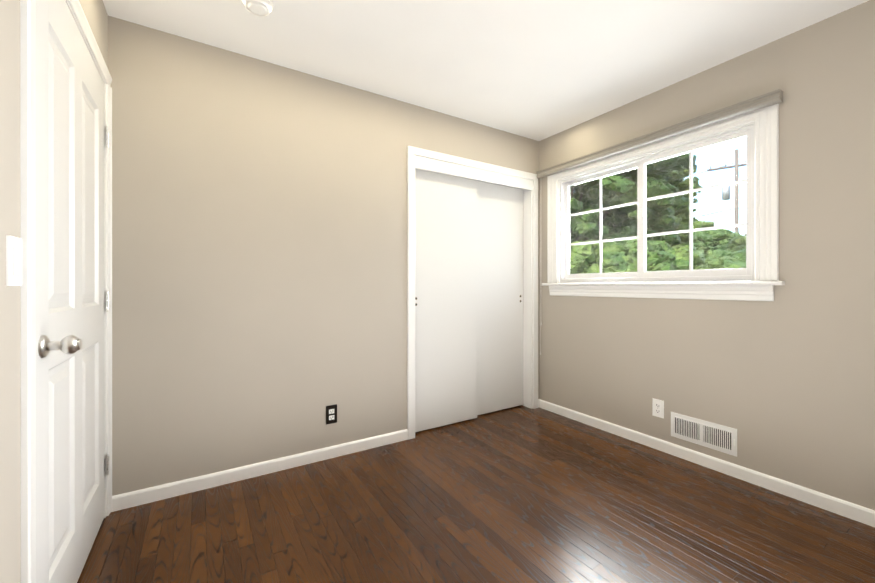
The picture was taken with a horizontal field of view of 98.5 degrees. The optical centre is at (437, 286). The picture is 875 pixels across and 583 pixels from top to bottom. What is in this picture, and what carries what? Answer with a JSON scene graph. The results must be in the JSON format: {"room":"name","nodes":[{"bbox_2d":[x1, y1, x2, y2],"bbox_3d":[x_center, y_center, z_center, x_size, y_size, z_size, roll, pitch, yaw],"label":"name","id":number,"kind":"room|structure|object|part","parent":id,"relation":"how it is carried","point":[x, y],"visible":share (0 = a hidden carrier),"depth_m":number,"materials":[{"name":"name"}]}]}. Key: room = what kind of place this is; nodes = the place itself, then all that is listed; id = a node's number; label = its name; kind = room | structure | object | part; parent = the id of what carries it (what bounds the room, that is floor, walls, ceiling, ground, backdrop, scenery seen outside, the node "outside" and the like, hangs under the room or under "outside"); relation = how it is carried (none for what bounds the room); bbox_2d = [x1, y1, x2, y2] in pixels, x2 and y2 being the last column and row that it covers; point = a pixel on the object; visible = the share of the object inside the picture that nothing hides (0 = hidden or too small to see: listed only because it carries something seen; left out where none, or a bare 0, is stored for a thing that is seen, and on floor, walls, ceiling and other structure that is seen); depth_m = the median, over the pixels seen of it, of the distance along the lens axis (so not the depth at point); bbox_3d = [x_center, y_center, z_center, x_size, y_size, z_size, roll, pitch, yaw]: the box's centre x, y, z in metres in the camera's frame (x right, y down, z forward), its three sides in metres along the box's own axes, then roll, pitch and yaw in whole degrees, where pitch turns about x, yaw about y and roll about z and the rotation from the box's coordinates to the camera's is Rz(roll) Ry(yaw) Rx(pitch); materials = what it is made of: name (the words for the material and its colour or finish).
{"room":"empty bedroom","nodes":[
{"label":"empty bedroom","id":0,"kind":"room"},
{"bbox_2d":[0,0,107,582],"bbox_3d":[-0.833,-0.109,0.476,0.150,2.400,3.090,0,0,-32],"label":"wall","id":1,"kind":"structure","parent":0,"point":[95,13],"depth_m":0.89,"materials":[{"name":"paint"}]},
{"bbox_2d":[6,235,21,285],"bbox_3d":[-1.004,-0.059,0.898,0.011,0.116,0.072,0,0,-32],"label":"switch plate","id":2,"kind":"object","parent":1,"relation":"attached to","point":[13,261],"visible":1,"depth_m":0.89,"materials":[{"name":"white plastic"}]},
{"bbox_2d":[20,0,111,582],"bbox_3d":[-1.370,0.041,1.343,0.166,2.100,1.051,0,0,-32],"label":"door frame","id":3,"kind":"structure","parent":1,"relation":"attached to","point":[28,238],"depth_m":0.95,"materials":[{"name":"white wood"}]},
{"bbox_2d":[36,0,108,582],"bbox_3d":[-1.306,0.065,1.406,0.116,2.028,0.910,0,0,-32],"label":"entry door","id":4,"kind":"structure","parent":1,"relation":"in","point":[72,301],"depth_m":1.29,"materials":[{"name":"white wood"}]},
{"bbox_2d":[108,16,538,495],"bbox_3d":[-0.378,-0.110,2.679,3.270,2.400,0.150,0,0,-32],"label":"wall","id":5,"kind":"structure","parent":0,"point":[259,260],"depth_m":2.16,"materials":[{"name":"paint"}]},
{"bbox_2d":[111,399,538,511],"bbox_3d":[-0.340,1.054,2.607,2.957,0.072,0.013,0,0,-32],"label":"baseboard","id":6,"kind":"structure","parent":5,"relation":"attached to","point":[155,493],"depth_m":2.13,"materials":[{"name":"white wood"}]},
{"bbox_2d":[326,404,336,424],"bbox_3d":[-0.674,0.815,2.400,0.072,0.116,0.007,0,0,-32],"label":"electrical outlet","id":7,"kind":"object","parent":5,"relation":"attached to","point":[331,414],"visible":1,"depth_m":2.40,"materials":[{"name":"black plastic"}]},
{"bbox_2d":[415,169,476,431],"bbox_3d":[0.062,0.098,2.946,0.605,1.960,0.037,0,0,-32],"label":"closet door","id":8,"kind":"structure","parent":5,"relation":"in","point":[445,299],"depth_m":2.93,"materials":[{"name":"white wood"}]},
{"bbox_2d":[407,146,537,439],"bbox_3d":[0.302,0.045,3.097,1.310,2.090,0.168,0,0,-32],"label":"trim","id":9,"kind":"structure","parent":5,"relation":"attached to","point":[442,163],"depth_m":3.13,"materials":[{"name":"white wood"}]},
{"bbox_2d":[477,181,522,414],"bbox_3d":[0.521,0.098,3.289,0.597,1.960,0.037,0,0,-32],"label":"closet door","id":10,"kind":"structure","parent":5,"relation":"in","point":[499,297],"depth_m":3.28,"materials":[{"name":"white wood"}]},
{"bbox_2d":[77,405,874,582],"bbox_3d":[-0.380,1.141,1.324,4.720,0.100,4.040,0,0,-32],"label":"floor","id":11,"kind":"structure","parent":0,"point":[520,494],"depth_m":1.73,"materials":[{"name":"brown wood"}]},
{"bbox_2d":[103,0,868,140],"bbox_3d":[0.446,-1.359,1.371,3.270,0.100,3.240,0,0,-32],"label":"ceiling","id":12,"kind":"structure","parent":0,"point":[538,70],"depth_m":2.03,"materials":[{"name":"paint"}]},
{"bbox_2d":[241,0,273,15],"bbox_3d":[-0.828,-1.290,1.733,0.136,0.040,0.136,0,0,-32],"label":"smoke detector","id":13,"kind":"object","parent":12,"relation":"attached to","point":[260,7],"visible":0.98,"depth_m":1.72,"materials":[{"name":"white plastic"}]},
{"bbox_2d":[539,0,874,509],"bbox_3d":[1.806,-0.110,2.140,0.150,2.400,3.090,0,0,-32],"label":"wall","id":14,"kind":"structure","parent":0,"point":[783,383],"depth_m":1.98,"materials":[{"name":"paint"}]},
{"bbox_2d":[652,398,663,418],"bbox_3d":[1.474,0.815,2.520,0.007,0.116,0.072,0,0,-32],"label":"electrical outlet","id":15,"kind":"object","parent":14,"relation":"attached to","point":[657,408],"visible":1,"depth_m":2.52,"materials":[{"name":"white plastic"}]},
{"bbox_2d":[537,89,782,282],"bbox_3d":[1.391,-0.522,2.686,0.170,0.988,1.655,0,0,-32],"label":"window","id":16,"kind":"structure","parent":14,"relation":"in","point":[641,274],"depth_m":2.39,"materials":[{"name":"white plastic"}]},
{"bbox_2d":[540,178,541,354],"bbox_3d":[0.919,-0.178,3.351,0.009,1.575,0.017,0,0,-32],"label":"blind cord","id":17,"kind":"object","parent":16,"relation":"hanging from","point":[540,267],"visible":0.94,"depth_m":3.35,"materials":[{"name":"white plastic"}]},
{"bbox_3d":[1.340,-0.989,2.653,0.050,0.054,1.655,0,0,-32],"label":"window blind rail","id":18,"kind":"part","parent":16,"relation":"part of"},
{"bbox_2d":[542,281,784,300],"bbox_3d":[1.401,0.026,2.666,0.125,0.108,1.618,0,0,-32],"label":"window sill","id":19,"kind":"structure","parent":14,"relation":"attached to","point":[747,290],"depth_m":2.41,"materials":[{"name":"white wood"}]},
{"bbox_2d":[671,412,736,456],"bbox_3d":[1.610,0.893,2.299,0.013,0.157,0.357,0,0,-32],"label":"air vent","id":20,"kind":"object","parent":14,"relation":"in","point":[717,437],"visible":1,"depth_m":2.28,"materials":[{"name":"white metal"}]},
{"bbox_2d":[539,399,874,526],"bbox_3d":[1.697,1.054,2.161,0.013,0.072,2.940,0,0,-32],"label":"baseboard","id":21,"kind":"structure","parent":14,"relation":"attached to","point":[855,512],"depth_m":2.15,"materials":[{"name":"white wood"}]},
{"label":"outside","id":22,"kind":"structure","parent":0,"visible":0},
{"bbox_2d":[570,149,745,273],"bbox_3d":[9.681,-1.557,15.483,22.735,10.481,42.993,0,0,-32],"label":"trees","id":23,"kind":"object","parent":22,"point":[587,249],"depth_m":8.11,"materials":[{"name":"green plant"}]}
]}

